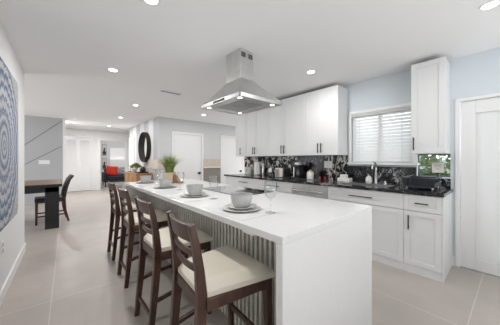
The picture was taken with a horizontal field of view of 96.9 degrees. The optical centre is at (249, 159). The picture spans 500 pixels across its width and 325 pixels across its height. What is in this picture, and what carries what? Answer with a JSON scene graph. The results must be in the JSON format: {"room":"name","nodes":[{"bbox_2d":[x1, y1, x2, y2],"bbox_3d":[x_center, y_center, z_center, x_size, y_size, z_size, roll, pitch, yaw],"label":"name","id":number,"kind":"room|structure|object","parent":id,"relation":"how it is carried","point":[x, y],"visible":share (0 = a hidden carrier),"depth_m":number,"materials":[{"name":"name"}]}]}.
{"room":"kitchen","nodes":[
{"label":"kitchen","id":0,"kind":"room"},
{"bbox_2d":[0,23,23,290],"bbox_3d":[-0.954,0.033,0.355,0.120,2.475,6.995,0,0,-40],"label":"wall","id":1,"kind":"structure","parent":0,"point":[12,234],"depth_m":2.54,"materials":[{"name":"white paint"}]},
{"bbox_2d":[1,240,3,255],"bbox_3d":[-2.238,0.800,2.002,0.008,0.120,0.072,0,0,-40],"label":"wall outlet","id":2,"kind":"object","parent":1,"relation":"attached to","point":[2,242],"visible":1,"depth_m":1.99,"materials":[{"name":"white plastic"}]},
{"bbox_2d":[0,57,17,231],"bbox_3d":[-2.269,-0.130,2.041,0.007,1.520,1.520,0,0,-40],"label":"art","id":3,"kind":"object","parent":1,"relation":"attached to","point":[8,84],"visible":1,"depth_m":2.19},
{"bbox_2d":[0,242,25,306],"bbox_3d":[-0.903,1.215,0.400,0.015,0.110,6.992,0,0,-40],"label":"baseboard","id":4,"kind":"structure","parent":1,"relation":"attached to","point":[3,292],"depth_m":2.28,"materials":[{"name":"white paint"}]},
{"bbox_2d":[24,115,62,205],"bbox_3d":[-6.998,0.033,5.388,3.730,2.475,0.120,0,0,-41],"label":"wall","id":5,"kind":"structure","parent":0,"point":[34,126],"depth_m":6.28,"materials":[{"name":"grey paint"}]},
{"bbox_2d":[24,121,61,145],"bbox_3d":[-6.174,-0.361,6.021,1.623,1.561,0.008,0,0,-41],"label":"trim","id":6,"kind":"structure","parent":5,"relation":"attached to","point":[60,121],"depth_m":6.27,"materials":[{"name":"grey paint"}]},
{"bbox_2d":[24,146,61,164],"bbox_3d":[-6.438,0.403,5.791,2.320,1.596,0.008,0,0,-41],"label":"trim","id":7,"kind":"structure","parent":5,"relation":"attached to","point":[60,146],"depth_m":6.27,"materials":[{"name":"grey paint"}]},
{"bbox_2d":[39,160,49,163],"bbox_3d":[-5.848,0.077,6.303,0.209,0.087,0.011,0,0,-41],"label":"switch plate","id":8,"kind":"object","parent":5,"relation":"attached to","point":[40,161],"visible":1,"depth_m":6.30,"materials":[{"name":"white plastic"}]},
{"bbox_2d":[63,119,64,183],"bbox_3d":[-5.572,0.033,6.635,0.060,2.475,0.155,0,0,-41],"label":"trim","id":9,"kind":"structure","parent":5,"relation":"attached to","point":[63,119],"depth_m":6.57,"materials":[{"name":"white paint"}]},
{"bbox_2d":[65,128,129,191],"bbox_3d":[-6.014,0.033,9.562,3.700,2.475,0.120,0,0,-41],"label":"wall","id":10,"kind":"structure","parent":0,"point":[95,134],"depth_m":9.11,"materials":[{"name":"white paint"}]},
{"bbox_2d":[65,135,92,191],"bbox_3d":[-6.785,0.170,8.788,0.940,2.200,0.035,0,0,-41],"label":"door","id":11,"kind":"structure","parent":10,"relation":"in","point":[78,167],"depth_m":8.77,"materials":[{"name":"white paint"}]},
{"bbox_2d":[98,138,127,189],"bbox_3d":[-5.904,0.190,9.565,1.110,2.160,0.020,0,0,-41],"label":"trim","id":12,"kind":"structure","parent":10,"relation":"attached to","point":[99,139],"depth_m":9.46,"materials":[{"name":"white paint"}]},
{"bbox_2d":[100,140,124,182],"bbox_3d":[-7.731,0.033,11.913,4.000,2.475,0.120,0,0,-41],"label":"wall","id":13,"kind":"structure","parent":0,"point":[110,144],"depth_m":11.93,"materials":[{"name":"white paint"}]},
{"bbox_2d":[102,144,106,155],"bbox_3d":[-7.759,-0.500,11.792,0.200,0.620,0.024,0,0,-41],"label":"framed picture","id":14,"kind":"object","parent":13,"relation":"attached to","point":[104,146],"visible":1,"depth_m":11.79,"materials":[{"name":"black metal"}]},
{"bbox_2d":[102,158,106,169],"bbox_3d":[-7.759,0.250,11.792,0.200,0.620,0.024,0,0,-41],"label":"framed picture","id":15,"kind":"object","parent":13,"relation":"attached to","point":[104,160],"visible":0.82,"depth_m":11.79,"materials":[{"name":"black metal"}]},
{"bbox_2d":[110,148,124,166],"bbox_3d":[-7.222,0.170,12.257,0.900,1.600,0.030,0,0,-41],"label":"window","id":16,"kind":"structure","parent":13,"relation":"in","point":[117,155],"depth_m":12.19,"materials":[{"name":"white glass"}]},
{"bbox_2d":[130,117,157,180],"bbox_3d":[-3.614,0.033,7.509,0.120,2.475,3.230,0,0,-41],"label":"wall","id":17,"kind":"structure","parent":0,"point":[151,126],"depth_m":6.75,"materials":[{"name":"paint"}]},
{"bbox_2d":[129,137,134,170],"bbox_3d":[-4.477,0.220,8.381,0.035,2.100,0.760,0,0,-41],"label":"window","id":18,"kind":"structure","parent":17,"relation":"in","point":[132,139],"depth_m":8.43,"materials":[{"name":"white glass"}]},
{"bbox_2d":[138,132,150,161],"bbox_3d":[-3.353,-0.385,7.027,0.119,0.960,0.960,0,0,-41],"label":"round mirror","id":19,"kind":"object","parent":17,"relation":"attached to","point":[144,144],"visible":1,"depth_m":7.11,"materials":[{"name":"black wood"}]},
{"bbox_2d":[158,117,235,180],"bbox_3d":[-1.180,0.033,7.555,3.850,2.475,0.140,0,0,-41],"label":"wall","id":20,"kind":"structure","parent":0,"point":[211,132],"depth_m":6.99,"materials":[{"name":"white paint"}]},
{"bbox_2d":[171,131,202,180],"bbox_3d":[-1.893,0.222,6.820,1.042,2.096,0.071,0,0,-41],"label":"door","id":21,"kind":"structure","parent":20,"relation":"in","point":[188,147],"depth_m":6.84,"materials":[{"name":"white paint"}]},
{"bbox_2d":[203,168,219,182],"bbox_3d":[-1.265,0.777,7.394,0.640,0.985,0.030,0,0,-41],"label":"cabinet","id":22,"kind":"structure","parent":20,"relation":"attached to","point":[209,174],"depth_m":7.36,"materials":[{"name":"grey paint"}]},
{"bbox_2d":[203,159,219,166],"bbox_3d":[-1.268,0.122,7.398,0.640,0.255,0.020,0,0,-41],"label":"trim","id":23,"kind":"structure","parent":20,"relation":"attached to","point":[206,162],"depth_m":7.37,"materials":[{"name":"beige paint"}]},
{"bbox_2d":[220,135,243,183],"bbox_3d":[-0.604,0.222,7.944,1.062,2.096,0.071,0,0,-41],"label":"door","id":24,"kind":"structure","parent":20,"relation":"in","point":[230,163],"depth_m":7.84,"materials":[{"name":"white paint"}]},
{"bbox_2d":[0,0,499,132],"bbox_3d":[-3.015,-1.255,5.133,10.200,0.100,16.900,0,0,-41],"label":"ceiling","id":25,"kind":"structure","parent":0,"point":[65,50],"depth_m":2.32,"materials":[{"name":"white paint"}]},
{"bbox_2d":[107,68,117,71],"bbox_3d":[-1.849,-1.203,2.988,0.128,0.004,0.128,0,0,-41],"label":"recessed light","id":26,"kind":"object","parent":25,"relation":"in","point":[109,69],"visible":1,"depth_m":2.98,"materials":[{"name":"white paint"}]},
{"bbox_2d":[143,0,159,5],"bbox_3d":[-0.747,-1.203,1.670,0.128,0.004,0.128,0,0,-41],"label":"recessed light","id":27,"kind":"object","parent":25,"relation":"in","point":[149,2],"visible":1,"depth_m":1.70,"materials":[{"name":"white paint"}]},
{"bbox_2d":[159,90,181,95],"bbox_3d":[-1.427,-1.201,3.996,0.380,0.008,0.120,0,0,-41],"label":"ceiling vent","id":28,"kind":"object","parent":25,"relation":"in","point":[164,91],"visible":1,"depth_m":3.98,"materials":[{"name":"white metal"}]},
{"bbox_2d":[201,47,280,114],"bbox_3d":[-0.117,-0.901,2.541,0.592,0.606,0.740,0,0,-41],"label":"range hood","id":29,"kind":"object","parent":25,"relation":"hanging from","point":[240,95],"visible":1,"depth_m":2.43,"materials":[{"name":"metal"}]},
{"bbox_2d":[306,70,315,73],"bbox_3d":[0.842,-1.203,3.056,0.128,0.004,0.128,0,0,-41],"label":"recessed light","id":30,"kind":"object","parent":25,"relation":"in","point":[309,71],"visible":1,"depth_m":3.06,"materials":[{"name":"white paint"}]},
{"bbox_2d":[478,0,499,10],"bbox_3d":[1.875,-1.203,1.730,0.128,0.004,0.128,0,0,-41],"label":"recessed light","id":31,"kind":"object","parent":25,"relation":"in","point":[494,3],"visible":1,"depth_m":1.73,"materials":[{"name":"white paint"}]},
{"bbox_2d":[0,182,499,324],"bbox_3d":[-3.015,1.320,5.133,10.200,0.100,16.900,0,0,-41],"label":"floor","id":32,"kind":"structure","parent":0,"point":[66,274],"depth_m":2.19,"materials":[{"name":"tile"}]},
{"bbox_2d":[24,179,61,229],"bbox_3d":[-4.531,0.861,4.076,1.625,0.818,1.340,0,0,-41],"label":"dining table","id":33,"kind":"object","parent":32,"relation":"on","point":[50,187],"visible":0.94,"depth_m":4.04,"materials":[{"name":"black wood"}]},
{"bbox_2d":[34,174,73,225],"bbox_3d":[-4.027,0.802,4.560,0.593,0.943,0.440,0,0,-45],"label":"dining chair","id":34,"kind":"object","parent":32,"relation":"on","point":[39,199],"visible":0.89,"depth_m":4.52,"materials":[{"name":"brown wood"}]},
{"bbox_2d":[102,169,124,186],"bbox_3d":[-6.524,0.860,10.763,1.070,0.820,0.840,0,0,-41],"label":"armchair","id":35,"kind":"object","parent":32,"relation":"on","point":[105,178],"visible":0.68,"depth_m":10.41,"materials":[{"name":"black fabric"}]},
{"bbox_2d":[106,165,117,175],"bbox_3d":[-6.629,0.550,10.618,0.531,0.513,0.231,0,0,-41],"label":"cushion","id":36,"kind":"object","parent":35,"relation":"on","point":[110,170],"visible":0.93,"depth_m":10.56,"materials":[{"name":"red fabric"}]},
{"bbox_2d":[107,175,124,179],"bbox_3d":[-6.458,0.870,10.688,0.810,0.140,0.640,0,0,-41],"label":"seat cushion","id":37,"kind":"object","parent":35,"relation":"on","point":[109,177],"depth_m":10.46,"materials":[{"name":"black fabric"}]},
{"bbox_2d":[117,167,124,174],"bbox_3d":[-6.337,0.570,10.952,0.420,0.401,0.202,0,0,-41],"label":"patterned cushion","id":38,"kind":"object","parent":35,"relation":"on","point":[121,170],"visible":0.77,"depth_m":10.88,"materials":[{"name":"grey fabric"}]},
{"bbox_2d":[107,181,153,260],"bbox_3d":[-1.664,0.787,3.060,0.497,0.969,0.484,0,0,-41],"label":"counter stool","id":39,"kind":"object","parent":32,"relation":"on","point":[115,212],"visible":0.64,"depth_m":2.85,"materials":[{"name":"brown wood"}]},
{"bbox_2d":[113,199,153,210],"bbox_3d":[-1.637,0.633,3.084,0.425,0.061,0.484,0,0,-41],"label":"seat cushion","id":40,"kind":"object","parent":39,"relation":"on","point":[115,207],"depth_m":2.92,"materials":[{"name":"beige fabric"}]},
{"bbox_2d":[125,171,152,182],"bbox_3d":[-3.529,0.838,6.940,0.460,0.865,1.450,0,0,-41],"label":"sideboard","id":41,"kind":"object","parent":32,"relation":"on","point":[129,176],"visible":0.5,"depth_m":6.54,"materials":[{"name":"orange wood"}]},
{"bbox_2d":[130,163,141,171],"bbox_3d":[-3.616,0.245,7.009,0.355,0.319,0.367,0,0,-41],"label":"table plant","id":42,"kind":"object","parent":41,"relation":"on","point":[133,165],"visible":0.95,"depth_m":6.94,"materials":[{"name":"green plant"}]},
{"bbox_2d":[148,159,164,168],"bbox_3d":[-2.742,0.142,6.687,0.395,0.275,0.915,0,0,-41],"label":"lampshade","id":43,"kind":"object","parent":41,"relation":"on","point":[152,163],"depth_m":6.35,"materials":[{"name":"beige fabric"}]},
{"bbox_2d":[117,187,171,288],"bbox_3d":[-1.167,0.787,2.459,0.497,0.969,0.484,0,0,-41],"label":"counter stool","id":44,"kind":"object","parent":32,"relation":"on","point":[129,221],"visible":0.66,"depth_m":2.29,"materials":[{"name":"brown wood"}]},
{"bbox_2d":[124,208,166,224],"bbox_3d":[-1.139,0.633,2.483,0.425,0.061,0.484,0,0,-41],"label":"seat cushion","id":45,"kind":"object","parent":44,"relation":"on","point":[161,216],"depth_m":2.37,"materials":[{"name":"beige fabric"}]},
{"bbox_2d":[134,196,212,324],"bbox_3d":[-0.646,0.787,1.824,0.497,0.969,0.484,0,0,-42],"label":"counter stool","id":46,"kind":"object","parent":32,"relation":"on","point":[157,242],"visible":0.77,"depth_m":1.66,"materials":[{"name":"brown wood"}]},
{"bbox_2d":[143,227,212,251],"bbox_3d":[-0.619,0.633,1.848,0.425,0.061,0.484,0,0,-42],"label":"seat cushion","id":47,"kind":"object","parent":46,"relation":"on","point":[164,245],"depth_m":1.73,"materials":[{"name":"beige fabric"}]},
{"bbox_2d":[166,211,275,324],"bbox_3d":[-0.197,0.787,1.297,0.497,0.969,0.484,0,0,-37],"label":"counter stool","id":48,"kind":"object","parent":32,"relation":"on","point":[211,280],"visible":1,"depth_m":1.19,"materials":[{"name":"brown wood"}]},
{"bbox_2d":[178,244,275,297],"bbox_3d":[-0.168,0.633,1.319,0.425,0.061,0.484,0,0,-37],"label":"seat cushion","id":49,"kind":"object","parent":48,"relation":"on","point":[228,270],"depth_m":1.21,"materials":[{"name":"beige fabric"}]},
{"bbox_2d":[226,176,231,184],"bbox_3d":[-0.280,0.830,5.288,0.629,0.880,0.258,0,0,-41],"label":"base cabinet","id":50,"kind":"object","parent":32,"relation":"on","point":[228,178],"visible":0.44,"depth_m":5.09,"materials":[{"name":"white paint"}]},
{"bbox_2d":[232,177,257,188],"bbox_3d":[0.081,0.830,4.873,0.629,0.880,0.838,0,0,-41],"label":"base cabinet","id":51,"kind":"object","parent":32,"relation":"on","point":[236,181],"visible":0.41,"depth_m":4.66,"materials":[{"name":"white paint"}]},
{"bbox_2d":[124,179,371,324],"bbox_3d":[-0.483,0.810,2.493,1.024,0.920,3.088,0,0,-41],"label":"kitchen island","id":52,"kind":"object","parent":32,"relation":"on","point":[319,250],"visible":0.63,"depth_m":1.42,"materials":[{"name":"white stone"}]},
{"bbox_2d":[130,182,158,184],"bbox_3d":[-1.554,0.349,3.236,0.320,0.002,0.450,0,0,-41],"label":"placemat","id":53,"kind":"object","parent":52,"relation":"on","point":[133,183],"visible":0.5,"depth_m":3.18,"materials":[{"name":"white fabric"}]},
{"bbox_3d":[-1.531,0.340,3.255,0.274,0.015,0.274,0,0,-41],"label":"dinner plate","id":54,"kind":"object","parent":53,"relation":"on","visible":0},
{"bbox_3d":[-1.531,0.328,3.255,0.212,0.019,0.212,0,0,-41],"label":"salad plate","id":55,"kind":"object","parent":54,"relation":"on","visible":0},
{"bbox_2d":[140,175,151,181],"bbox_3d":[-1.531,0.285,3.255,0.157,0.086,0.157,0,0,-41],"label":"bowl","id":56,"kind":"object","parent":55,"relation":"on","point":[145,178],"visible":0.91,"depth_m":3.20,"materials":[{"name":"grey ceramic"}]},
{"bbox_2d":[142,186,180,190],"bbox_3d":[-1.074,0.349,2.685,0.320,0.002,0.450,0,0,-41],"label":"placemat","id":57,"kind":"object","parent":52,"relation":"on","point":[152,188],"visible":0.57,"depth_m":2.64,"materials":[{"name":"white fabric"}]},
{"bbox_2d":[154,185,176,188],"bbox_3d":[-1.036,0.340,2.718,0.274,0.015,0.274,0,0,-41],"label":"dinner plate","id":58,"kind":"object","parent":57,"relation":"on","point":[174,185],"visible":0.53,"depth_m":2.66,"materials":[{"name":"grey ceramic"}]},
{"bbox_3d":[-1.036,0.328,2.718,0.212,0.019,0.212,0,0,-41],"label":"salad plate","id":59,"kind":"object","parent":58,"relation":"on","visible":0},
{"bbox_2d":[159,178,171,185],"bbox_3d":[-1.036,0.285,2.718,0.157,0.086,0.157,0,0,-41],"label":"bowl","id":60,"kind":"object","parent":59,"relation":"on","point":[163,182],"visible":0.92,"depth_m":2.66,"materials":[{"name":"grey ceramic"}]},
{"bbox_2d":[149,152,182,182],"bbox_3d":[-1.181,0.120,3.285,0.594,0.460,0.537,0,0,0],"label":"potted grass","id":61,"kind":"object","parent":52,"relation":"on","point":[169,163],"depth_m":3.24,"materials":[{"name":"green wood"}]},
{"bbox_2d":[163,172,175,182],"bbox_3d":[-1.202,0.272,3.304,0.152,0.157,0.152,0,0,0],"label":"pot","id":62,"kind":"object","parent":52,"relation":"on","point":[170,175],"depth_m":3.23,"materials":[{"name":"brown wood"}]},
{"bbox_2d":[174,174,183,182],"bbox_3d":[-1.049,0.286,3.272,0.132,0.127,0.060,0,0,0],"label":"wooden ornament","id":63,"kind":"object","parent":52,"relation":"on","point":[176,178],"visible":0.94,"depth_m":3.24,"materials":[{"name":"brown wood"}]},
{"bbox_2d":[166,193,218,201],"bbox_3d":[-0.552,0.349,2.086,0.320,0.002,0.450,0,0,-41],"label":"placemat","id":64,"kind":"object","parent":52,"relation":"on","point":[176,196],"visible":0.64,"depth_m":2.02,"materials":[{"name":"white fabric"}]},
{"bbox_2d":[180,193,208,196],"bbox_3d":[-0.525,0.340,2.109,0.274,0.015,0.274,0,0,-41],"label":"dinner plate","id":65,"kind":"object","parent":64,"relation":"on","point":[205,194],"visible":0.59,"depth_m":2.06,"materials":[{"name":"grey ceramic"}]},
{"bbox_2d":[183,191,205,195],"bbox_3d":[-0.525,0.328,2.109,0.212,0.020,0.212,0,0,-41],"label":"salad plate","id":66,"kind":"object","parent":65,"relation":"on","point":[202,192],"visible":0.64,"depth_m":2.05,"materials":[{"name":"grey ceramic"}]},
{"bbox_2d":[186,184,202,193],"bbox_3d":[-0.525,0.285,2.109,0.157,0.086,0.157,0,0,-41],"label":"bowl","id":67,"kind":"object","parent":66,"relation":"on","point":[191,188],"visible":0.91,"depth_m":2.05,"materials":[{"name":"grey ceramic"}]},
{"bbox_2d":[203,185,272,194],"bbox_3d":[-0.179,0.346,2.511,0.450,0.006,0.780,0,0,-41],"label":"cooktop","id":68,"kind":"object","parent":52,"relation":"in","point":[228,189],"visible":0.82,"depth_m":2.52,"materials":[{"name":"black glass"}]},
{"bbox_2d":[203,203,278,220],"bbox_3d":[-0.072,0.349,1.536,0.320,0.002,0.450,0,0,-41],"label":"placemat","id":69,"kind":"object","parent":52,"relation":"on","point":[242,216],"visible":0.64,"depth_m":1.45,"materials":[{"name":"white fabric"}]},
{"bbox_2d":[222,204,260,211],"bbox_3d":[-0.059,0.340,1.547,0.274,0.015,0.274,0,0,-41],"label":"dinner plate","id":70,"kind":"object","parent":69,"relation":"on","point":[224,207],"visible":0.56,"depth_m":1.49,"materials":[{"name":"grey ceramic"}]},
{"bbox_2d":[226,203,256,209],"bbox_3d":[-0.059,0.328,1.547,0.212,0.020,0.212,0,0,-41],"label":"salad plate","id":71,"kind":"object","parent":70,"relation":"on","point":[230,205],"visible":0.59,"depth_m":1.51,"materials":[{"name":"grey ceramic"}]},
{"bbox_2d":[230,192,252,207],"bbox_3d":[-0.059,0.285,1.547,0.157,0.086,0.157,0,0,-41],"label":"bowl","id":72,"kind":"object","parent":71,"relation":"on","point":[239,199],"visible":1,"depth_m":1.49,"materials":[{"name":"grey ceramic"}]},
{"bbox_2d":[257,179,291,193],"bbox_3d":[0.638,0.830,4.234,0.629,0.880,0.853,0,0,-41],"label":"base cabinet","id":73,"kind":"object","parent":32,"relation":"on","point":[283,187],"visible":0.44,"depth_m":4.01,"materials":[{"name":"white paint"}]},
{"bbox_2d":[292,183,327,198],"bbox_3d":[1.117,0.831,3.657,0.636,0.878,0.639,0,0,-41],"label":"dishwasher","id":74,"kind":"object","parent":32,"relation":"on","point":[317,191],"visible":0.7,"depth_m":3.45,"materials":[{"name":"silver metal"}]},
{"bbox_2d":[327,186,403,269],"bbox_3d":[1.654,0.830,3.069,0.629,0.880,0.946,0,0,-41],"label":"base cabinet","id":75,"kind":"object","parent":32,"relation":"on","point":[387,207],"visible":0.59,"depth_m":2.68,"materials":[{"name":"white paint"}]},
{"bbox_2d":[404,193,451,282],"bbox_3d":[2.080,0.830,2.581,0.629,0.880,0.346,0,0,-41],"label":"base cabinet","id":76,"kind":"object","parent":32,"relation":"on","point":[427,219],"visible":0.95,"depth_m":2.39,"materials":[{"name":"white paint"}]},
{"bbox_2d":[224,173,452,197],"bbox_3d":[0.910,0.372,3.926,0.623,0.034,3.927,0,0,-41],"label":"countertop","id":77,"kind":"structure","parent":76,"relation":"on","point":[333,183],"depth_m":3.14,"materials":[{"name":"black stone"}]},
{"bbox_2d":[249,162,253,174],"bbox_3d":[0.029,0.213,5.172,0.120,0.282,0.120,0,0,1],"label":"utensil crock","id":78,"kind":"object","parent":77,"relation":"on","point":[250,169],"visible":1,"depth_m":5.13,"materials":[{"name":"grey ceramic"}]},
{"bbox_2d":[254,158,259,174],"bbox_3d":[0.163,0.167,4.957,0.150,0.375,0.150,0,0,-41],"label":"paper towel","id":79,"kind":"object","parent":77,"relation":"on","point":[256,164],"visible":0.98,"depth_m":4.90,"materials":[{"name":"white paper"}]},
{"bbox_2d":[262,163,264,174],"bbox_3d":[0.293,0.222,4.899,0.062,0.265,0.062,0,0,-41],"label":"canister","id":80,"kind":"object","parent":77,"relation":"on","point":[263,164],"visible":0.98,"depth_m":4.88,"materials":[{"name":"metal"}]},
{"bbox_2d":[275,167,289,176],"bbox_3d":[0.654,0.256,4.418,0.268,0.180,0.180,0,0,-41],"label":"toaster","id":81,"kind":"object","parent":77,"relation":"on","point":[279,172],"visible":1,"depth_m":4.33,"materials":[{"name":"silver metal"}]},
{"bbox_2d":[291,162,304,178],"bbox_3d":[0.894,0.204,4.122,0.215,0.300,0.170,0,0,-41],"label":"coffee maker","id":82,"kind":"object","parent":77,"relation":"on","point":[298,169],"visible":1,"depth_m":4.07,"materials":[{"name":"black plastic"}]},
{"bbox_2d":[307,170,313,179],"bbox_3d":[1.061,0.270,3.896,0.120,0.168,0.120,0,0,-41],"label":"jar","id":83,"kind":"object","parent":77,"relation":"on","point":[310,175],"visible":1,"depth_m":3.85,"materials":[{"name":"white plastic"}]},
{"bbox_2d":[337,174,351,182],"bbox_3d":[1.485,0.296,3.470,0.120,0.115,0.190,0,0,-41],"label":"box","id":84,"kind":"object","parent":77,"relation":"on","point":[343,177],"visible":1,"depth_m":3.44,"materials":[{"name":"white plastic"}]},
{"bbox_2d":[337,182,397,187],"bbox_3d":[1.634,0.448,3.102,0.376,0.194,0.666,0,0,-41],"label":"sink","id":85,"kind":"object","parent":77,"relation":"in","point":[349,183],"visible":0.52,"depth_m":3.18,"materials":[{"name":"metal"}]},
{"bbox_2d":[365,173,372,183],"bbox_3d":[1.730,0.278,3.220,0.092,0.153,0.091,0,0,-41],"label":"soap dispenser","id":86,"kind":"object","parent":77,"relation":"on","point":[368,180],"visible":1,"depth_m":3.19,"materials":[{"name":"white plastic"}]},
{"bbox_2d":[371,161,381,183],"bbox_3d":[1.801,0.187,3.161,0.190,0.334,0.112,0,0,-41],"label":"faucet","id":87,"kind":"object","parent":77,"relation":"on","point":[373,162],"visible":1,"depth_m":3.20,"materials":[{"name":"metal"}]},
{"bbox_2d":[399,187,445,192],"bbox_3d":[2.012,0.351,2.577,0.420,0.007,0.360,0,0,-41],"label":"drying mat","id":88,"kind":"object","parent":77,"relation":"on","point":[435,190],"visible":0.79,"depth_m":2.55,"materials":[{"name":"black plastic"}]},
{"bbox_2d":[401,175,441,191],"bbox_3d":[2.005,0.275,2.582,0.395,0.144,0.314,0,0,-41],"label":"dish rack","id":89,"kind":"object","parent":88,"relation":"on","point":[408,181],"visible":0.98,"depth_m":2.48,"materials":[{"name":"black metal"}]},
{"bbox_2d":[252,47,499,255],"bbox_3d":[2.182,0.033,3.036,0.120,2.475,6.910,0,0,-41],"label":"wall","id":90,"kind":"structure","parent":0,"point":[476,74],"depth_m":2.66,"materials":[{"name":"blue paint"}]},
{"bbox_2d":[236,114,251,156],"bbox_3d":[-0.127,-0.607,5.316,0.362,1.077,0.331,0,0,-41],"label":"upper cabinet","id":91,"kind":"object","parent":90,"relation":"attached to","point":[239,118],"visible":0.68,"depth_m":5.24,"materials":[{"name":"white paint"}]},
{"bbox_2d":[244,109,266,155],"bbox_3d":[0.219,-0.607,4.918,0.362,1.077,0.719,0,0,-41],"label":"upper cabinet","id":92,"kind":"object","parent":90,"relation":"attached to","point":[255,123],"visible":0.72,"depth_m":4.79,"materials":[{"name":"white paint"}]},
{"bbox_2d":[267,94,308,155],"bbox_3d":[0.756,-0.607,4.303,0.362,1.077,0.911,0,0,-41],"label":"upper cabinet","id":93,"kind":"object","parent":90,"relation":"attached to","point":[285,122],"visible":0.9,"depth_m":4.16,"materials":[{"name":"white paint"}]},
{"bbox_2d":[244,155,347,179],"bbox_3d":[0.728,0.144,4.598,0.019,0.419,2.625,0,0,-41],"label":"backsplash","id":94,"kind":"structure","parent":90,"relation":"attached to","point":[315,164],"depth_m":4.17,"materials":[{"name":"black stone"}]},
{"bbox_2d":[324,161,331,167],"bbox_3d":[1.359,0.090,3.851,0.010,0.120,0.150,0,0,-41],"label":"outlet plate","id":95,"kind":"object","parent":94,"relation":"attached to","point":[327,164],"visible":1,"depth_m":3.85,"materials":[{"name":"white plastic"}]},
{"bbox_2d":[304,85,347,155],"bbox_3d":[1.259,-0.607,3.726,0.362,1.077,0.615,0,0,-41],"label":"upper cabinet","id":96,"kind":"object","parent":90,"relation":"attached to","point":[326,109],"visible":1,"depth_m":3.58,"materials":[{"name":"white paint"}]},
{"bbox_2d":[347,102,418,164],"bbox_3d":[1.922,-0.340,3.274,0.140,0.840,0.930,0,0,-41],"label":"window","id":97,"kind":"structure","parent":90,"relation":"in","point":[414,156],"depth_m":3.31,"materials":[{"name":"white paint"}]},
{"bbox_2d":[352,106,411,162],"bbox_3d":[1.916,-0.334,3.269,0.055,0.759,0.802,0,0,-41],"label":"blind","id":98,"kind":"object","parent":97,"relation":"attached to","point":[364,150],"visible":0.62,"depth_m":3.23,"materials":[{"name":"white"}]},
{"bbox_2d":[347,166,450,188],"bbox_3d":[2.003,0.230,3.135,0.019,0.249,1.254,0,0,-41],"label":"backsplash strip","id":99,"kind":"object","parent":90,"relation":"attached to","point":[357,173],"visible":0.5,"depth_m":3.16,"materials":[{"name":"black stone"}]},
{"bbox_2d":[411,56,449,153],"bbox_3d":[2.176,-0.607,2.673,0.362,1.077,0.318,0,0,-41],"label":"upper cabinet","id":100,"kind":"object","parent":90,"relation":"attached to","point":[430,80],"visible":1,"depth_m":2.58,"materials":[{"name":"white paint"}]},
{"bbox_2d":[418,154,449,176],"bbox_3d":[2.375,0.077,2.853,0.030,0.285,0.330,0,0,-41],"label":"window","id":101,"kind":"structure","parent":90,"relation":"in","point":[418,154],"depth_m":2.92,"materials":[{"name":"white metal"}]},
{"bbox_2d":[432,163,443,176],"bbox_3d":[2.366,0.132,2.788,0.013,0.177,0.115,0,0,-41],"label":"paper card","id":102,"kind":"object","parent":90,"relation":"on","point":[437,168],"visible":1,"depth_m":2.78,"materials":[{"name":"white paper"}]},
{"bbox_2d":[452,256,454,265],"bbox_3d":[2.428,1.215,2.649,0.018,0.110,0.033,0,0,-41],"label":"baseboard","id":103,"kind":"structure","parent":90,"relation":"attached to","point":[453,257],"depth_m":2.64,"materials":[{"name":"white paint"}]},
{"bbox_2d":[455,92,499,277],"bbox_3d":[2.819,0.278,2.279,0.115,1.985,1.032,0,0,-41],"label":"door","id":104,"kind":"structure","parent":90,"relation":"in","point":[477,118],"depth_m":2.52,"materials":[{"name":"white paint"}]},
{"label":"outside","id":105,"kind":"structure","parent":0,"visible":0},
{"bbox_3d":[1.411,1.445,-0.097,30.000,0.150,30.000,0,0,-41],"label":"ground","id":106,"kind":"structure","parent":105,"visible":0},
{"bbox_2d":[420,160,449,174],"bbox_3d":[5.580,0.745,6.191,0.150,1.450,10.000,0,0,-41],"label":"wall","id":107,"kind":"structure","parent":106,"relation":"on","point":[444,161],"depth_m":6.24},
{"bbox_2d":[420,155,449,175],"bbox_3d":[4.011,0.529,4.841,1.763,1.950,2.134,0,0,-41],"label":"bush","id":108,"kind":"object","parent":106,"relation":"on","point":[425,160],"visible":0.07,"depth_m":4.66,"materials":[{"name":"green plant"}]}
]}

